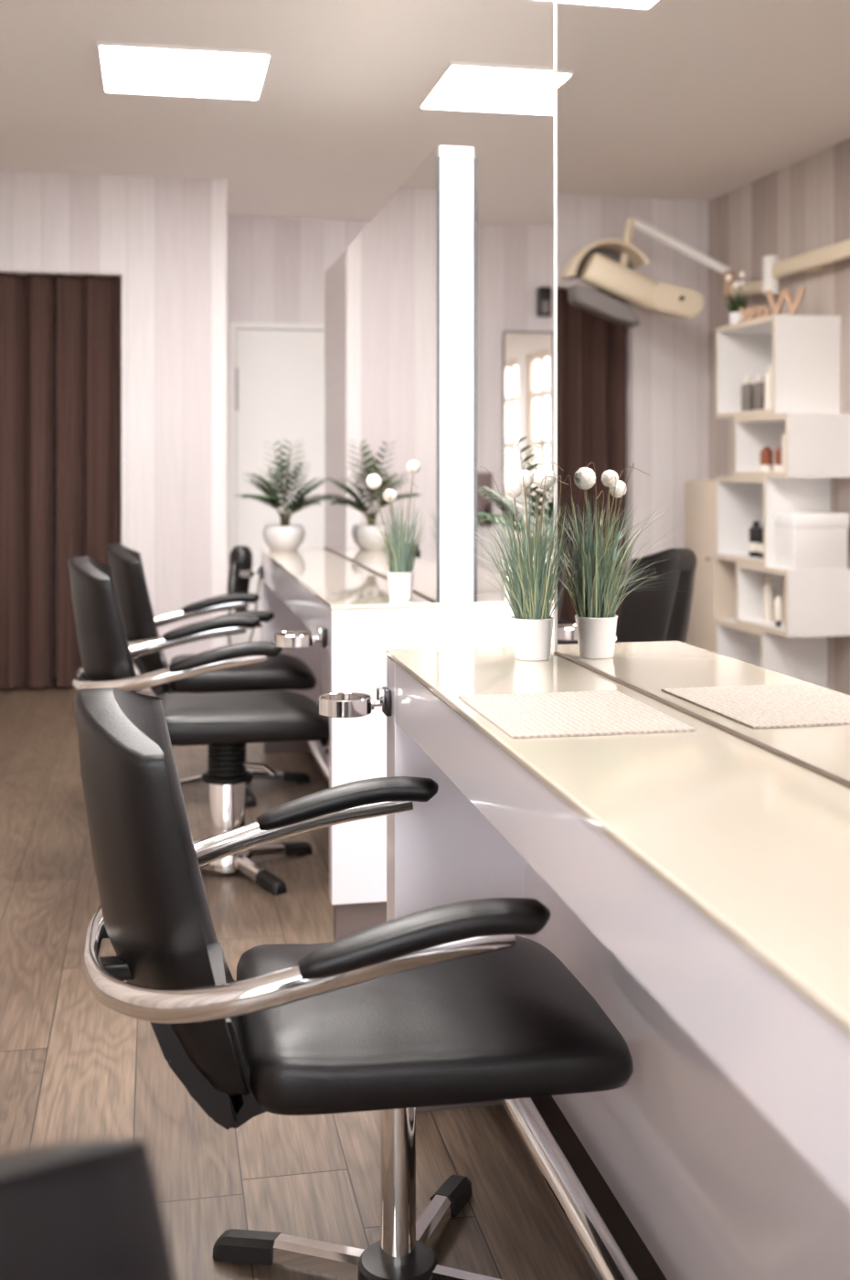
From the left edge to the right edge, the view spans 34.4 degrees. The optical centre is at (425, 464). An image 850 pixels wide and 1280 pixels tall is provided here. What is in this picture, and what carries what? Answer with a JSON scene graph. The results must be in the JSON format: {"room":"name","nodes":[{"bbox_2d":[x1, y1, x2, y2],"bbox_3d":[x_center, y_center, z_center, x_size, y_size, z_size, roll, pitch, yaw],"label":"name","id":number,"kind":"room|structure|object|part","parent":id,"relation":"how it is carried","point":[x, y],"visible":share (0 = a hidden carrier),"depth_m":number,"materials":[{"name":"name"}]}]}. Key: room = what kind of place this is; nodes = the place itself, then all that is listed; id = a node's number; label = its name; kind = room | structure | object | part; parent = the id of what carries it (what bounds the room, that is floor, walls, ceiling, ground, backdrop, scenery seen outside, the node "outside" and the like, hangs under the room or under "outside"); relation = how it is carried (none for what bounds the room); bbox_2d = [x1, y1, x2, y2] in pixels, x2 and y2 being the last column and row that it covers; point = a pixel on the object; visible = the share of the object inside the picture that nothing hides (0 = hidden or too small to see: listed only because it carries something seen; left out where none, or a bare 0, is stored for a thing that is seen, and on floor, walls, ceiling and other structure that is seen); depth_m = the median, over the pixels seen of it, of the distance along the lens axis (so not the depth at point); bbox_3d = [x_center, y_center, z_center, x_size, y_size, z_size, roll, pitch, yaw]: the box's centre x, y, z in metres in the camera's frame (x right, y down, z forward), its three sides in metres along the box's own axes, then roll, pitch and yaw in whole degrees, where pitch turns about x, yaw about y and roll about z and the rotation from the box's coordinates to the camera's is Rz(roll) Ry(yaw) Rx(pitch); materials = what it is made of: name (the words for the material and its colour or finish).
{"room":"salon","nodes":[
{"label":"salon","id":0,"kind":"room"},
{"bbox_2d":[0,170,226,690],"bbox_3d":[-2.381,-0.175,8.144,2.325,2.890,1.140,0,0,-11],"label":"wall","id":1,"kind":"structure","parent":0,"point":[165,238],"depth_m":7.74,"materials":[{"name":"white paint"}]},
{"bbox_2d":[0,272,53,688],"bbox_3d":[-2.517,0.061,7.638,0.861,2.377,0.128,0,0,-11],"label":"curtain","id":2,"kind":"object","parent":1,"relation":"hanging from","point":[26,301],"visible":0.97,"depth_m":7.68,"materials":[{"name":"brown fabric"}]},
{"bbox_2d":[55,273,120,687],"bbox_3d":[-1.903,0.061,7.752,0.358,2.377,0.124,0,0,-11],"label":"curtain","id":3,"kind":"object","parent":1,"relation":"hanging from","point":[88,307],"visible":0.69,"depth_m":7.75,"materials":[{"name":"brown fabric"}]},
{"bbox_2d":[0,0,554,227],"bbox_3d":[0.468,-1.670,4.026,6.627,0.100,10.620,0,0,-11],"label":"ceiling","id":4,"kind":"structure","parent":0,"point":[336,126],"depth_m":6.17,"materials":[{"name":"white paint"}]},
{"bbox_2d":[96,42,272,99],"bbox_3d":[-0.994,-1.613,5.649,0.670,0.014,0.670,0,0,-11],"label":"recessed light","id":5,"kind":"object","parent":4,"relation":"in","point":[139,69],"visible":1,"depth_m":5.60,"materials":[{"name":"white plastic"}]},
{"bbox_2d":[418,62,554,115],"bbox_3d":[0.365,-1.613,5.917,0.670,0.014,0.670,0,0,-11],"label":"recessed light","id":6,"kind":"object","parent":4,"relation":"in","point":[461,86],"visible":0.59,"depth_m":5.90,"materials":[{"name":"white plastic"}]},
{"bbox_2d":[0,676,597,1279],"bbox_3d":[0.468,1.320,4.026,6.627,0.100,10.620,0,0,-11],"label":"floor","id":7,"kind":"structure","parent":0,"point":[73,1067],"depth_m":2.77,"materials":[{"name":"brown wood"}]},
{"bbox_2d":[0,1139,176,1279],"bbox_3d":[0.108,0.797,0.542,0.805,0.945,0.780,0,0,2],"label":"salon chair","id":8,"kind":"object","parent":7,"relation":"on","point":[91,1209],"visible":1,"depth_m":0.72,"materials":[{"name":"black leather"}]},
{"bbox_2d":[67,555,329,895],"bbox_3d":[-0.699,0.775,4.274,0.805,0.989,0.780,0,0,-12],"label":"salon chair","id":9,"kind":"object","parent":7,"relation":"on","point":[225,722],"visible":0.84,"depth_m":4.11,"materials":[{"name":"black leather"}]},
{"bbox_3d":[-0.971,0.549,4.216,0.246,0.537,0.452,0,0,-12],"label":"backrest","id":10,"kind":"part","parent":9,"relation":"part of","materials":[{"name":"black leather"}]},
{"bbox_3d":[-0.580,0.783,4.300,0.558,0.102,0.496,0,0,-12],"label":"seat","id":11,"kind":"part","parent":9,"relation":"part of","materials":[{"name":"black leather"}]},
{"bbox_3d":[-0.538,1.229,4.190,0.042,0.050,0.170,0,0,-39],"label":"leg","id":12,"kind":"part","parent":9,"relation":"part of","materials":[{"name":"silver metal"}]},
{"bbox_3d":[-0.511,0.945,4.249,0.118,0.035,0.021,0,0,26],"label":"pump lever","id":13,"kind":"part","parent":9,"relation":"part of","materials":[{"name":"silver metal"}]},
{"bbox_3d":[-0.519,1.229,4.373,0.170,0.050,0.042,0,0,-39],"label":"leg","id":14,"kind":"part","parent":9,"relation":"part of","materials":[{"name":"silver metal"}]},
{"bbox_2d":[106,544,316,806],"bbox_3d":[-0.836,0.788,5.360,0.805,0.964,0.780,0,0,-11],"label":"salon chair","id":15,"kind":"object","parent":7,"relation":"on","point":[282,671],"visible":0.47,"depth_m":5.16,"materials":[{"name":"black leather"}]},
{"bbox_3d":[-1.109,0.574,5.306,0.246,0.537,0.452,0,0,-11],"label":"backrest","id":16,"kind":"part","parent":15,"relation":"part of","materials":[{"name":"black leather"}]},
{"bbox_3d":[-0.970,0.819,5.333,0.135,0.148,0.320,0,0,-11],"label":"hinge plate","id":17,"kind":"part","parent":15,"relation":"part of","materials":[{"name":"silver metal"}]},
{"bbox_3d":[-0.878,1.229,5.328,0.170,0.050,0.042,0,0,-21],"label":"leg","id":18,"kind":"part","parent":15,"relation":"part of","materials":[{"name":"silver metal"}]},
{"bbox_3d":[-0.716,0.808,5.383,0.558,0.102,0.496,0,0,-11],"label":"seat","id":19,"kind":"part","parent":15,"relation":"part of","materials":[{"name":"black leather"}]},
{"bbox_3d":[-0.635,1.229,5.422,0.170,0.050,0.042,0,0,-21],"label":"leg","id":20,"kind":"part","parent":15,"relation":"part of","materials":[{"name":"silver metal"}]},
{"bbox_2d":[74,687,633,1279],"bbox_3d":[-0.121,0.800,2.086,0.805,0.939,0.780,0,0,-11],"label":"salon chair","id":21,"kind":"object","parent":7,"relation":"on","point":[443,1005],"visible":1,"depth_m":1.90,"materials":[{"name":"black leather"}]},
{"bbox_3d":[-0.394,0.599,2.032,0.246,0.537,0.452,0,0,-11],"label":"backrest","id":22,"kind":"part","parent":21,"relation":"part of","materials":[{"name":"black leather"}]},
{"bbox_3d":[-0.255,0.844,2.060,0.135,0.148,0.320,0,0,-11],"label":"hinge plate","id":23,"kind":"part","parent":21,"relation":"part of","materials":[{"name":"black plastic"}]},
{"bbox_3d":[-0.164,1.237,2.146,0.170,0.034,0.042,0,0,20],"label":"leg","id":24,"kind":"part","parent":21,"relation":"part of","materials":[{"name":"silver metal"}]},
{"bbox_3d":[0.003,1.237,2.224,0.042,0.034,0.170,0,0,20],"label":"leg","id":25,"kind":"part","parent":21,"relation":"part of","materials":[{"name":"silver metal"}]},
{"bbox_3d":[-0.001,0.833,2.109,0.558,0.102,0.496,0,0,-11],"label":"seat","id":26,"kind":"part","parent":21,"relation":"part of","materials":[{"name":"black leather"}]},
{"bbox_3d":[0.081,1.237,2.057,0.170,0.034,0.042,0,0,20],"label":"leg","id":27,"kind":"part","parent":21,"relation":"part of","materials":[{"name":"silver metal"}]},
{"bbox_2d":[260,547,554,940],"bbox_3d":[-0.153,0.821,4.913,0.684,0.898,2.500,0,0,-11],"label":"counter","id":28,"kind":"object","parent":7,"relation":"on","point":[305,589],"depth_m":3.66,"materials":[{"name":"white laminate"}]},
{"bbox_2d":[237,565,262,578],"bbox_3d":[-0.785,0.471,5.991,0.141,0.052,0.106,0,0,-11],"label":"holder","id":29,"kind":"object","parent":28,"relation":"attached to","point":[249,573],"visible":0.73,"depth_m":5.96,"materials":[{"name":"silver metal"}]},
{"bbox_2d":[227,545,260,644],"bbox_3d":[-0.816,0.590,5.947,0.108,0.471,0.221,0,0,25],"label":"hair dryer","id":30,"kind":"object","parent":29,"relation":"hanging from","point":[240,559],"visible":0.52,"depth_m":5.95,"materials":[{"name":"black plastic"}]},
{"bbox_3d":[-0.823,0.491,5.902,0.041,0.169,0.139,0,0,3],"label":"handle","id":31,"kind":"part","parent":30,"relation":"part of","materials":[{"name":"black plastic"}]},
{"bbox_3d":[-0.787,0.663,5.938,0.032,0.326,0.215,0,0,29],"label":"cord","id":32,"kind":"part","parent":30,"relation":"part of","materials":[{"name":"black plastic"}]},
{"bbox_2d":[232,439,330,551],"bbox_3d":[-0.617,0.131,5.946,0.440,0.482,0.344,0,0,-29],"label":"potted palm","id":33,"kind":"object","parent":28,"relation":"on","point":[283,537],"visible":1,"depth_m":5.91,"materials":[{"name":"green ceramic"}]},
{"bbox_2d":[263,524,304,551],"bbox_3d":[-0.612,0.318,5.954,0.180,0.108,0.180,0,0,-11],"label":"pot","id":34,"kind":"object","parent":33,"relation":"attached to","point":[282,538],"depth_m":5.89,"materials":[{"name":"white ceramic"}]},
{"bbox_3d":[-0.603,0.249,5.958,0.047,0.076,0.045,0,0,27],"label":"stem","id":35,"kind":"part","parent":33,"relation":"part of","materials":[{"name":"green plant"}]},
{"bbox_3d":[-0.387,0.774,6.104,0.681,0.780,0.068,0,0,-11],"label":"panel","id":36,"kind":"part","parent":28,"relation":"part of","materials":[{"name":"white laminate"}]},
{"bbox_2d":[274,626,327,648],"bbox_3d":[-0.340,0.471,3.724,0.141,0.052,0.106,0,0,-11],"label":"holder","id":37,"kind":"object","parent":28,"relation":"attached to","point":[288,639],"visible":1,"depth_m":3.69,"materials":[{"name":"silver metal"}]},
{"bbox_3d":[-0.292,0.475,3.734,0.036,0.020,0.020,0,0,-11],"label":"arm","id":38,"kind":"part","parent":37,"relation":"part of","materials":[{"name":"silver metal"}]},
{"bbox_3d":[-0.315,1.135,4.876,0.050,0.050,2.370,0,0,-11],"label":"foot rail","id":39,"kind":"part","parent":28,"relation":"part of","materials":[{"name":"silver metal"}]},
{"bbox_3d":[-0.153,0.777,4.913,0.155,0.786,2.380,0,0,-11],"label":"knee panel","id":40,"kind":"part","parent":28,"relation":"part of","materials":[{"name":"white laminate"}]},
{"bbox_2d":[354,459,427,599],"bbox_3d":[-0.095,0.180,3.773,0.198,0.385,0.278,0,0,-11],"label":"grass plant","id":41,"kind":"object","parent":28,"relation":"on","point":[400,583],"visible":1,"depth_m":3.77,"materials":[{"name":"green plant"}]},
{"bbox_3d":[-0.110,0.178,3.780,0.066,0.263,0.002,0,0,-11],"label":"flower stem","id":42,"kind":"part","parent":41,"relation":"part of","materials":[{"name":"green plant"}]},
{"bbox_3d":[-0.067,0.334,3.788,0.080,0.076,0.080,0,0,-11],"label":"pot","id":43,"kind":"part","parent":41,"relation":"part of","materials":[{"name":"white ceramic"}]},
{"bbox_3d":[-0.046,0.158,3.787,0.033,0.302,0.002,0,0,5],"label":"flower stem","id":44,"kind":"part","parent":41,"relation":"part of","materials":[{"name":"green"}]},
{"bbox_2d":[323,145,477,603],"bbox_3d":[-0.155,-0.243,4.908,0.115,1.228,2.489,0,0,-11],"label":"mirror","id":45,"kind":"object","parent":28,"relation":"on","point":[400,300],"depth_m":3.99,"materials":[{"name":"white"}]},
{"bbox_3d":[-0.154,-0.243,4.909,0.095,1.228,2.480,0,0,-11],"label":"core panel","id":46,"kind":"part","parent":45,"relation":"part of","materials":[{"name":"white plastic"}]},
{"bbox_2d":[473,147,476,157],"bbox_3d":[-0.104,-0.242,4.919,0.006,1.228,2.486,0,0,-11],"label":"mirror glass","id":47,"kind":"object","parent":45,"relation":"attached to","point":[474,148],"depth_m":3.70,"materials":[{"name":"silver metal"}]},
{"bbox_2d":[260,547,554,609],"bbox_3d":[-0.153,0.378,4.913,0.684,0.012,2.500,0,0,-11],"label":"countertop","id":48,"kind":"structure","parent":28,"relation":"on","point":[337,581],"depth_m":4.28,"materials":[{"name":"beige paint"}]},
{"bbox_3d":[0.082,0.774,3.717,0.681,0.780,0.058,0,0,-11],"label":"panel","id":49,"kind":"part","parent":28,"relation":"part of","materials":[{"name":"white laminate"}]},
{"bbox_2d":[477,435,554,582],"bbox_3d":[0.338,0.142,4.018,0.442,0.461,0.346,0,0,-11],"label":"potted palm","id":50,"kind":"object","parent":28,"relation":"on","point":[520,517],"visible":0.37,"depth_m":4.00,"materials":[{"name":"green plant"}]},
{"bbox_2d":[385,644,849,1279],"bbox_3d":[0.611,0.821,1.053,0.694,0.898,3.630,0,0,-11],"label":"counter","id":51,"kind":"object","parent":7,"relation":"on","point":[696,885],"depth_m":1.67,"materials":[{"name":"beige paint"}]},
{"bbox_2d":[318,686,391,717],"bbox_3d":[-0.141,0.471,2.714,0.141,0.052,0.106,0,0,-11],"label":"holder","id":52,"kind":"object","parent":51,"relation":"attached to","point":[336,704],"visible":1,"depth_m":2.69,"materials":[{"name":"silver metal"}]},
{"bbox_3d":[-0.093,0.475,2.723,0.036,0.020,0.020,0,0,-11],"label":"arm","id":53,"kind":"part","parent":52,"relation":"part of","materials":[{"name":"silver metal"}]},
{"bbox_3d":[0.271,0.774,2.784,0.691,0.780,0.098,0,0,-11],"label":"panel","id":54,"kind":"part","parent":51,"relation":"part of","materials":[{"name":"white laminate"}]},
{"bbox_2d":[397,462,579,661],"bbox_3d":[0.163,0.184,2.611,0.347,0.376,0.414,0,0,27],"label":"grass plant","id":55,"kind":"object","parent":51,"relation":"on","point":[531,590],"visible":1,"depth_m":2.60,"materials":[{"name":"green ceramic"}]},
{"bbox_3d":[0.184,0.176,2.614,0.037,0.259,0.002,0,0,-25],"label":"flower stem","id":56,"kind":"part","parent":55,"relation":"part of","materials":[{"name":"green plant"}]},
{"bbox_3d":[0.196,0.167,2.611,0.002,0.279,0.026,0,0,34],"label":"flower stem","id":57,"kind":"part","parent":55,"relation":"part of","materials":[{"name":"green plant"}]},
{"bbox_3d":[0.205,0.332,2.624,0.084,0.080,0.084,0,0,-11],"label":"pot","id":58,"kind":"part","parent":55,"relation":"part of","materials":[{"name":"white ceramic"}]},
{"bbox_3d":[0.219,0.167,2.626,0.022,0.279,0.002,0,0,-6],"label":"flower stem","id":59,"kind":"part","parent":55,"relation":"part of","materials":[{"name":"green plant"}]},
{"bbox_3d":[0.453,1.135,0.971,0.050,0.050,3.530,0,0,-11],"label":"foot rail","id":60,"kind":"part","parent":51,"relation":"part of","materials":[{"name":"silver metal"}]},
{"bbox_2d":[458,690,695,738],"bbox_3d":[0.215,0.370,2.048,0.264,0.004,0.336,0,0,-11],"label":"placemat","id":61,"kind":"object","parent":51,"relation":"on","point":[597,712],"visible":1,"depth_m":2.02,"materials":[{"name":"white fabric"}]},
{"bbox_2d":[385,644,849,1035],"bbox_3d":[0.611,0.378,1.053,0.694,0.012,3.630,0,0,-11],"label":"countertop","id":62,"kind":"structure","parent":51,"relation":"on","point":[757,841],"depth_m":1.47,"materials":[{"name":"beige laminate"}]},
{"bbox_3d":[0.613,0.777,1.053,0.170,0.786,3.510,0,0,-11],"label":"knee panel","id":63,"kind":"part","parent":51,"relation":"part of","materials":[{"name":"white laminate"}]},
{"bbox_2d":[554,0,849,789],"bbox_3d":[0.653,-0.479,1.045,0.111,1.702,3.397,0,0,-12],"label":"mirror","id":64,"kind":"object","parent":51,"relation":"on","point":[702,147],"depth_m":1.97,"materials":[{"name":"silver"}]},
{"bbox_2d":[226,215,554,645],"bbox_3d":[0.599,-0.175,9.387,4.002,2.890,0.150,0,0,-11],"label":"wall","id":65,"kind":"structure","parent":0,"point":[276,267],"depth_m":9.11,"materials":[{"name":"white paint"}]},
{"bbox_2d":[229,321,324,644],"bbox_3d":[-0.825,0.171,9.051,0.925,2.198,0.120,0,0,-11],"label":"door","id":66,"kind":"structure","parent":65,"relation":"in","point":[277,377],"depth_m":9.00,"materials":[{"name":"white"}]},
{"bbox_2d":[477,472,492,525],"bbox_3d":[0.399,0.235,9.228,0.125,0.360,0.083,0,0,-11],"label":"wall dispenser","id":67,"kind":"object","parent":65,"relation":"attached to","point":[484,479],"visible":0.62,"depth_m":9.24,"materials":[{"name":"grey"}]},
{"bbox_2d":[502,330,554,541],"bbox_3d":[0.705,-0.193,9.320,0.360,1.425,0.021,0,0,-11],"label":"wall mirror","id":68,"kind":"object","parent":65,"relation":"attached to","point":[528,356],"visible":0.54,"depth_m":9.31,"materials":[{"name":"grey mirror"}]},
{"bbox_2d":[536,287,551,317],"bbox_3d":[0.807,-1.103,9.303,0.085,0.195,0.094,0,0,-11],"label":"wall speaker","id":69,"kind":"object","parent":65,"relation":"attached to","point":[543,293],"visible":1,"depth_m":9.26,"materials":[{"name":"black plastic"}]}
]}

